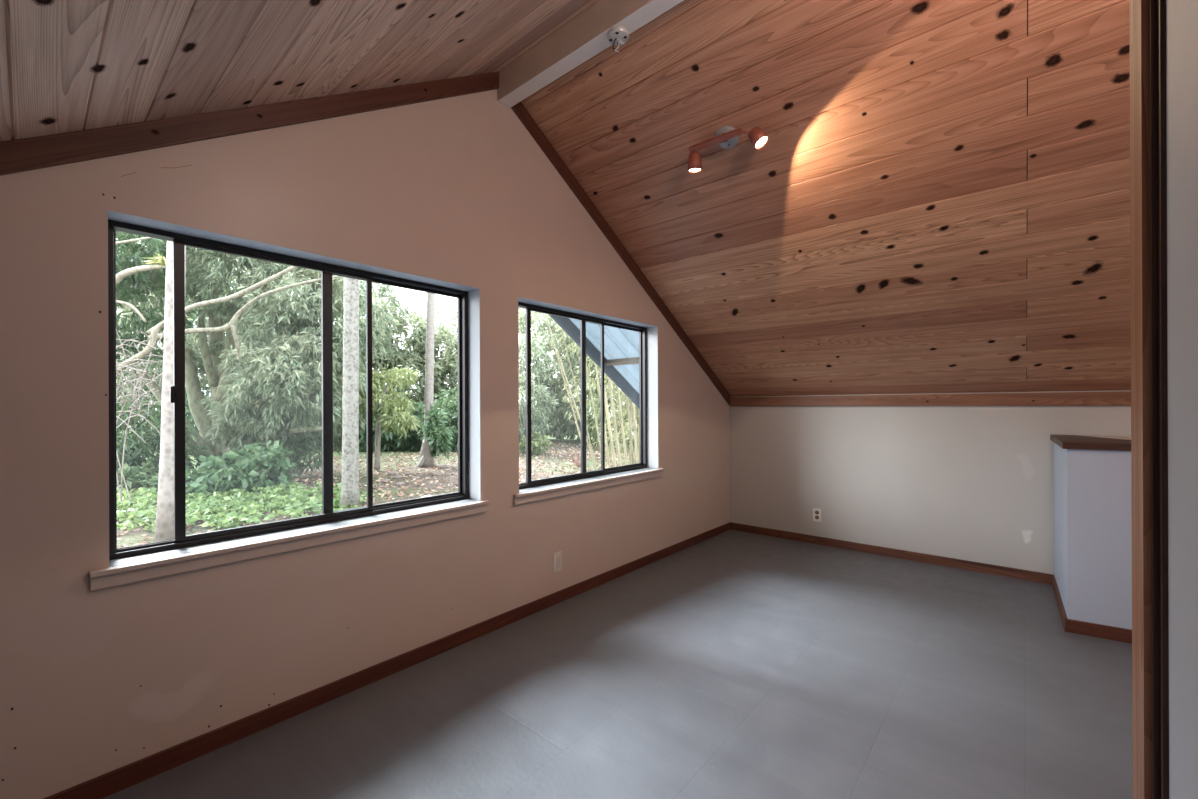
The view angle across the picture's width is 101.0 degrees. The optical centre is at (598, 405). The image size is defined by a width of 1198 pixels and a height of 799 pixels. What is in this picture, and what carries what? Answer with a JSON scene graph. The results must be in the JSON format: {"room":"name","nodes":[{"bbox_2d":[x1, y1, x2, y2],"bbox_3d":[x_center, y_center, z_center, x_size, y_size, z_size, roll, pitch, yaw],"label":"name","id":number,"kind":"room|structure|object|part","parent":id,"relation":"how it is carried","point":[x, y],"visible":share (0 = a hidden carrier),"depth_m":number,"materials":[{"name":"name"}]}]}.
{"room":"empty attic room","nodes":[
{"label":"empty attic room","id":0,"kind":"room"},
{"bbox_2d":[0,89,729,798],"bbox_3d":[-0.609,-0.261,2.733,0.166,3.127,5.544,0,0,41],"label":"wall","id":1,"kind":"structure","parent":0,"point":[456,192],"depth_m":1.93,"materials":[{"name":"paint"}]},
{"bbox_2d":[0,72,498,175],"bbox_3d":[-1.447,-0.894,1.623,0.022,1.818,2.770,0,0,41],"label":"trim","id":2,"kind":"structure","parent":1,"relation":"attached to","point":[39,152],"depth_m":1.72,"materials":[{"name":"brown wood"}]},
{"bbox_2d":[89,219,489,590],"bbox_3d":[-1.127,-0.025,2.104,0.190,1.171,1.471,0,0,41],"label":"window","id":3,"kind":"structure","parent":1,"relation":"in","point":[184,553],"depth_m":1.94,"materials":[{"name":"brown metal"}]},
{"bbox_3d":[-1.405,-0.053,1.918,0.006,1.073,0.691,0,0,41],"label":"screen frame","id":4,"kind":"part","parent":3,"relation":"part of","materials":[{"name":"brown metal"}]},
{"bbox_3d":[-1.278,-0.053,2.014,0.018,1.073,0.700,0,0,41],"label":"sliding sash","id":5,"kind":"part","parent":3,"relation":"part of","materials":[{"name":"brown metal"}]},
{"bbox_3d":[-1.103,0.531,2.086,0.134,0.058,1.471,0,0,41],"label":"sill","id":6,"kind":"part","parent":3,"relation":"part of","materials":[{"name":"paint"}]},
{"bbox_3d":[-0.974,-0.054,2.404,0.018,1.073,0.693,0,0,41],"label":"fixed sash","id":7,"kind":"part","parent":3,"relation":"part of","materials":[{"name":"brown metal"}]},
{"bbox_2d":[43,522,730,798],"bbox_3d":[-0.536,1.169,2.676,0.016,0.066,5.544,0,0,41],"label":"baseboard","id":8,"kind":"structure","parent":1,"relation":"attached to","point":[107,784],"depth_m":1.98,"materials":[{"name":"brown wood"}]},
{"bbox_2d":[553,551,561,572],"bbox_3d":[-0.252,0.954,3.010,0.008,0.120,0.070,0,0,41],"label":"wall outlet","id":9,"kind":"object","parent":1,"relation":"attached to","point":[557,557],"visible":1,"depth_m":3.00,"materials":[{"name":"white plastic"}]},
{"bbox_2d":[513,302,663,504],"bbox_3d":[-0.048,-0.031,3.357,0.190,1.167,1.484,0,0,41],"label":"window","id":10,"kind":"structure","parent":1,"relation":"in","point":[539,489],"depth_m":3.40,"materials":[{"name":"brown metal"}]},
{"bbox_3d":[-0.203,-0.060,3.264,0.018,1.069,0.723,0,0,41],"label":"sliding sash","id":11,"kind":"part","parent":10,"relation":"part of","materials":[{"name":"brown metal"}]},
{"bbox_3d":[-0.025,0.523,3.339,0.134,0.058,1.484,0,0,41],"label":"sill","id":12,"kind":"part","parent":10,"relation":"part of","materials":[{"name":"paint"}]},
{"bbox_3d":[0.106,-0.061,3.660,0.018,1.069,0.700,0,0,41],"label":"fixed sash","id":13,"kind":"part","parent":10,"relation":"part of","materials":[{"name":"brown metal"}]},
{"bbox_2d":[497,0,683,107],"bbox_3d":[0.900,-1.733,1.484,3.760,0.155,0.086,0,0,41],"label":"beam","id":14,"kind":"structure","parent":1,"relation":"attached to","point":[582,38],"depth_m":2.33,"materials":[{"name":"paint"}]},
{"bbox_2d":[511,102,730,405],"bbox_3d":[0.389,-0.876,3.757,0.021,1.766,2.688,0,0,41],"label":"trim","id":15,"kind":"structure","parent":1,"relation":"attached to","point":[519,109],"depth_m":3.37,"materials":[{"name":"brown wood"}]},
{"bbox_2d":[116,412,638,547],"bbox_3d":[-8.625,1.235,28.727,45.900,0.914,60.300,0,0,41],"label":"ground","id":16,"kind":"structure","parent":0,"point":[127,537],"depth_m":11.96,"materials":[{"name":"brown soil"}]},
{"bbox_2d":[116,330,192,500],"bbox_3d":[-7.346,0.095,7.662,1.600,3.076,2.132,0,0,-35],"label":"dry shrub","id":17,"kind":"object","parent":16,"relation":"on","point":[133,395],"visible":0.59,"depth_m":7.59,"materials":[{"name":"grey plant"}]},
{"bbox_2d":[117,458,208,491],"bbox_3d":[-8.321,1.644,9.374,2.435,1.247,1.928,0,0,7],"label":"shrub","id":18,"kind":"object","parent":16,"relation":"on","point":[147,477],"visible":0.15,"depth_m":9.18,"materials":[{"name":"green plant"}]},
{"bbox_2d":[116,231,214,474],"bbox_3d":[-9.168,-1.066,9.185,2.802,6.248,6.351,0,0,-31],"label":"leafy tree","id":19,"kind":"object","parent":16,"relation":"on","point":[133,452],"visible":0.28,"depth_m":10.09,"materials":[{"name":"green plant"}]},
{"bbox_2d":[138,252,165,266],"bbox_3d":[-6.157,-2.039,7.003,0.464,0.204,0.496,0,0,9],"label":"bromeliad","id":20,"kind":"object","parent":19,"relation":"on","point":[161,260],"visible":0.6,"depth_m":6.92,"materials":[{"name":"yellow plant"}]},
{"bbox_2d":[154,241,185,541],"bbox_3d":[-4.779,-5.683,5.943,1.934,14.653,1.897,0,0,41],"label":"palm tree","id":21,"kind":"object","parent":16,"relation":"on","point":[164,523],"visible":0.34,"depth_m":5.86,"materials":[{"name":"white plant"}]},
{"bbox_2d":[116,251,233,439],"bbox_3d":[-21.233,-3.290,22.724,6.040,13.137,8.091,0,0,41],"label":"tree","id":22,"kind":"object","parent":16,"relation":"on","point":[194,318],"visible":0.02,"depth_m":22.28,"materials":[{"name":"green plant"}]},
{"bbox_2d":[116,248,337,440],"bbox_3d":[-16.273,-3.068,22.706,7.652,12.885,6.775,0,0,-23],"label":"tree","id":23,"kind":"object","parent":16,"relation":"on","point":[188,417],"visible":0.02,"depth_m":21.27,"materials":[{"name":"green plant"}]},
{"bbox_2d":[186,440,299,498],"bbox_3d":[-6.693,1.375,9.122,1.441,1.437,1.881,0,0,41],"label":"shrub","id":24,"kind":"object","parent":16,"relation":"on","point":[250,466],"visible":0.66,"depth_m":8.91,"materials":[{"name":"green plant"}]},
{"bbox_2d":[117,482,373,531],"bbox_3d":[-5.990,1.491,7.997,4.744,0.264,3.712,0,0,41],"label":"ground cover","id":25,"kind":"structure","parent":16,"relation":"on","point":[198,507],"depth_m":7.34,"materials":[{"name":"green plant"}]},
{"bbox_2d":[116,251,378,415],"bbox_3d":[-25.835,-5.092,33.460,21.306,14.350,11.294,0,0,2],"label":"tree","id":26,"kind":"object","parent":16,"relation":"on","point":[207,393],"visible":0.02,"depth_m":31.75,"materials":[{"name":"green plant"}]},
{"bbox_2d":[116,231,410,472],"bbox_3d":[-8.971,-2.379,11.551,9.109,8.561,6.043,0,0,3],"label":"tree","id":27,"kind":"object","parent":16,"relation":"on","point":[236,410],"visible":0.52,"depth_m":10.33,"materials":[{"name":"green plant"}]},
{"bbox_2d":[265,432,340,477],"bbox_3d":[-6.868,1.195,11.239,1.796,1.499,1.468,0,0,-23],"label":"shrub","id":28,"kind":"object","parent":16,"relation":"on","point":[296,444],"visible":0.48,"depth_m":11.15,"materials":[{"name":"green plant"}]},
{"bbox_2d":[231,268,401,449],"bbox_3d":[-10.999,-2.228,19.634,5.267,10.640,6.547,0,0,38],"label":"tree","id":29,"kind":"object","parent":16,"relation":"on","point":[361,282],"visible":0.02,"depth_m":20.62,"materials":[{"name":"green plant"}]},
{"bbox_2d":[339,277,359,508],"bbox_3d":[-3.752,-2.589,7.603,4.044,8.452,4.029,0,0,41],"label":"palm tree","id":30,"kind":"object","parent":16,"relation":"on","point":[350,493],"visible":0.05,"depth_m":7.51,"materials":[{"name":"white plant"}]},
{"bbox_2d":[297,401,448,451],"bbox_3d":[-8.503,0.953,18.683,5.492,2.891,3.062,0,0,2],"label":"hedge","id":31,"kind":"object","parent":16,"relation":"on","point":[392,442],"visible":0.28,"depth_m":17.92,"materials":[{"name":"green plant"}]},
{"bbox_2d":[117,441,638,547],"bbox_3d":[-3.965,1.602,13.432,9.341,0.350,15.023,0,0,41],"label":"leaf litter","id":32,"kind":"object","parent":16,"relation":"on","point":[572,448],"visible":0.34,"depth_m":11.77,"materials":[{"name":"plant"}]},
{"bbox_2d":[359,364,420,468],"bbox_3d":[-5.358,0.269,12.595,2.358,2.711,1.958,0,0,41],"label":"tree","id":33,"kind":"object","parent":16,"relation":"on","point":[381,411],"visible":0.73,"depth_m":12.53,"materials":[{"name":"green plant"}]},
{"bbox_2d":[395,482,404,485],"bbox_3d":[-4.051,1.611,10.064,0.150,0.109,0.188,0,0,41],"label":"stone","id":34,"kind":"object","parent":16,"relation":"on","point":[398,483],"visible":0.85,"depth_m":10.02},
{"bbox_2d":[359,301,455,428],"bbox_3d":[-8.836,-1.354,20.474,5.690,6.067,4.929,0,0,-5],"label":"tree","id":35,"kind":"object","parent":16,"relation":"on","point":[397,357],"visible":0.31,"depth_m":20.43,"materials":[{"name":"green plant"}]},
{"bbox_2d":[417,293,452,466],"bbox_3d":[-4.384,-6.035,13.098,1.143,15.498,0.780,0,0,41],"label":"palm tree","id":36,"kind":"object","parent":16,"relation":"on","point":[436,434],"visible":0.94,"depth_m":13.09,"materials":[{"name":"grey plant"}]},
{"bbox_2d":[414,384,457,452],"bbox_3d":[-4.869,0.778,18.076,3.708,3.153,2.842,0,0,21],"label":"hedge","id":37,"kind":"object","parent":16,"relation":"on","point":[446,403],"visible":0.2,"depth_m":17.60,"materials":[{"name":"green plant"}]},
{"bbox_2d":[401,322,519,412],"bbox_3d":[-6.173,-1.160,22.502,5.826,5.642,5.314,0,0,30],"label":"tree","id":38,"kind":"object","parent":16,"relation":"on","point":[446,366],"visible":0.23,"depth_m":21.49,"materials":[{"name":"green plant"}]},
{"bbox_2d":[425,303,544,437],"bbox_3d":[-4.885,-1.410,22.001,5.018,6.149,5.100,0,0,41],"label":"palm tree","id":39,"kind":"object","parent":16,"relation":"on","point":[452,307],"visible":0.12,"depth_m":21.46,"materials":[{"name":"green plant"}]},
{"bbox_2d":[519,431,551,454],"bbox_3d":[-2.091,1.287,15.814,1.227,0.938,1.306,0,0,41],"label":"shrub","id":40,"kind":"object","parent":16,"relation":"on","point":[539,445],"visible":0.76,"depth_m":15.59,"materials":[{"name":"green plant"}]},
{"bbox_2d":[518,332,558,452],"bbox_3d":[-2.592,-0.508,16.389,2.879,4.193,2.744,0,0,41],"label":"tree","id":41,"kind":"object","parent":16,"relation":"on","point":[536,417],"visible":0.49,"depth_m":16.14,"materials":[{"name":"green plant"}]},
{"bbox_2d":[518,308,625,409],"bbox_3d":[-0.398,-3.852,38.123,11.035,11.855,17.310,0,0,41],"label":"tree","id":42,"kind":"object","parent":16,"relation":"on","point":[521,309],"visible":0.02,"depth_m":35.39,"materials":[{"name":"green plant"}]},
{"bbox_2d":[518,307,632,441],"bbox_3d":[-1.425,-1.311,21.676,7.545,7.740,6.198,0,0,4],"label":"tree","id":43,"kind":"object","parent":16,"relation":"on","point":[562,428],"visible":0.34,"depth_m":20.80,"materials":[{"name":"green plant"}]},
{"bbox_2d":[571,455,580,469],"bbox_3d":[-0.478,1.404,12.219,0.435,0.395,0.389,0,0,-8],"label":"leaf plant","id":44,"kind":"object","parent":16,"relation":"on","point":[576,461],"visible":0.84,"depth_m":12.18,"materials":[{"name":"beige plant"}]},
{"bbox_2d":[545,314,639,470],"bbox_3d":[0.378,-0.535,12.200,3.400,4.503,4.400,0,0,41],"label":"clump","id":45,"kind":"object","parent":16,"relation":"on","point":[612,387],"visible":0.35,"depth_m":11.37,"materials":[{"name":"green plant"}]},
{"bbox_2d":[556,327,638,449],"bbox_3d":[1.643,-1.462,20.687,6.368,8.495,8.745,0,0,-23],"label":"bamboo","id":46,"kind":"object","parent":16,"relation":"on","point":[588,401],"visible":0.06,"depth_m":18.20,"materials":[{"name":"green plant"}]},
{"bbox_2d":[0,0,1130,396],"bbox_3d":[0.876,-0.972,1.454,3.761,1.774,5.597,0,0,41],"label":"ceiling","id":47,"kind":"structure","parent":0,"point":[936,199],"depth_m":2.33,"materials":[{"name":"brown wood"}]},
{"bbox_2d":[607,26,628,52],"bbox_3d":[0.084,-1.616,2.196,0.096,0.072,0.096,0,0,41],"label":"junction box","id":48,"kind":"object","parent":47,"relation":"attached to","point":[616,35],"visible":1,"depth_m":2.18,"materials":[{"name":"metal"}]},
{"bbox_2d":[688,126,768,173],"bbox_3d":[0.656,-1.331,2.526,0.434,0.168,0.131,0,0,41],"label":"track light","id":49,"kind":"object","parent":47,"relation":"attached to","point":[726,137],"visible":1,"depth_m":2.51,"materials":[{"name":"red metal"}]},
{"bbox_3d":[0.657,-1.377,2.540,0.120,0.075,0.107,0,0,41],"label":"ceiling plate","id":50,"kind":"part","parent":49,"relation":"part of","materials":[{"name":"white paint"}]},
{"bbox_3d":[0.788,-1.285,2.404,0.055,0.036,0.064,0,0,41],"label":"bulb","id":51,"kind":"part","parent":49,"relation":"part of","materials":[{"name":"white glass"}]},
{"bbox_2d":[103,529,1132,798],"bbox_3d":[0.916,1.246,1.427,3.881,0.100,5.744,0,0,41],"label":"floor","id":52,"kind":"structure","parent":0,"point":[730,664],"depth_m":1.98,"materials":[{"name":"grey concrete"}]},
{"bbox_2d":[1050,434,1131,643],"bbox_3d":[3.150,0.689,2.561,1.168,0.996,0.864,0,0,41],"label":"half wall","id":53,"kind":"structure","parent":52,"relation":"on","point":[1092,578],"depth_m":2.55,"materials":[{"name":"paint"}]},
{"bbox_3d":[2.724,1.156,2.923,0.012,0.066,0.847,0,0,39],"label":"baseboard","id":54,"kind":"part","parent":53,"relation":"part of","materials":[{"name":"brown wood"}]},
{"bbox_3d":[2.938,1.155,2.291,1.152,0.066,0.014,0,0,33],"label":"baseboard","id":55,"kind":"part","parent":53,"relation":"part of","materials":[{"name":"brown wood"}]},
{"bbox_2d":[729,390,1130,573],"bbox_3d":[2.730,0.589,3.600,3.961,1.399,0.120,0,0,41],"label":"wall","id":56,"kind":"structure","parent":0,"point":[969,483],"depth_m":3.78,"materials":[{"name":"paint"}]},
{"bbox_2d":[813,508,820,521],"bbox_3d":[1.877,0.942,4.250,0.070,0.114,0.010,0,0,41],"label":"wall outlet","id":57,"kind":"object","parent":56,"relation":"attached to","point":[816,511],"visible":1,"depth_m":4.25,"materials":[{"name":"white plastic"}]},
{"bbox_2d":[731,522,1053,584],"bbox_3d":[2.145,1.158,4.019,2.297,0.066,0.016,0,0,41],"label":"baseboard","id":58,"kind":"structure","parent":56,"relation":"attached to","point":[1016,573],"depth_m":3.81,"materials":[{"name":"brown wood"}]},
{"bbox_2d":[730,391,1130,405],"bbox_3d":[2.689,-0.041,3.542,3.742,0.088,0.022,0,0,41],"label":"trim","id":59,"kind":"structure","parent":56,"relation":"attached to","point":[1116,398],"depth_m":3.61,"materials":[{"name":"brown wood"}]},
{"bbox_2d":[1166,0,1197,798],"bbox_3d":[0.124,-0.068,-0.151,0.115,2.734,2.126,0,0,41],"label":"wall","id":60,"kind":"structure","parent":0,"point":[1181,15],"depth_m":0.55,"materials":[{"name":"paint"}]},
{"bbox_2d":[1129,0,1168,798],"bbox_3d":[0.781,-0.105,0.627,0.133,2.604,0.126,0,0,41],"label":"trim","id":61,"kind":"structure","parent":60,"relation":"attached to","point":[1148,122],"depth_m":0.64,"materials":[{"name":"brown wood"}]},
{"label":"outside","id":62,"kind":"structure","parent":0,"visible":0},
{"bbox_2d":[548,314,638,407],"bbox_3d":[-1.093,-0.555,3.149,1.109,2.906,9.016,0,0,41],"label":"roof","id":63,"kind":"structure","parent":62,"point":[621,346],"depth_m":5.08,"materials":[{"name":"blue"}]}
]}

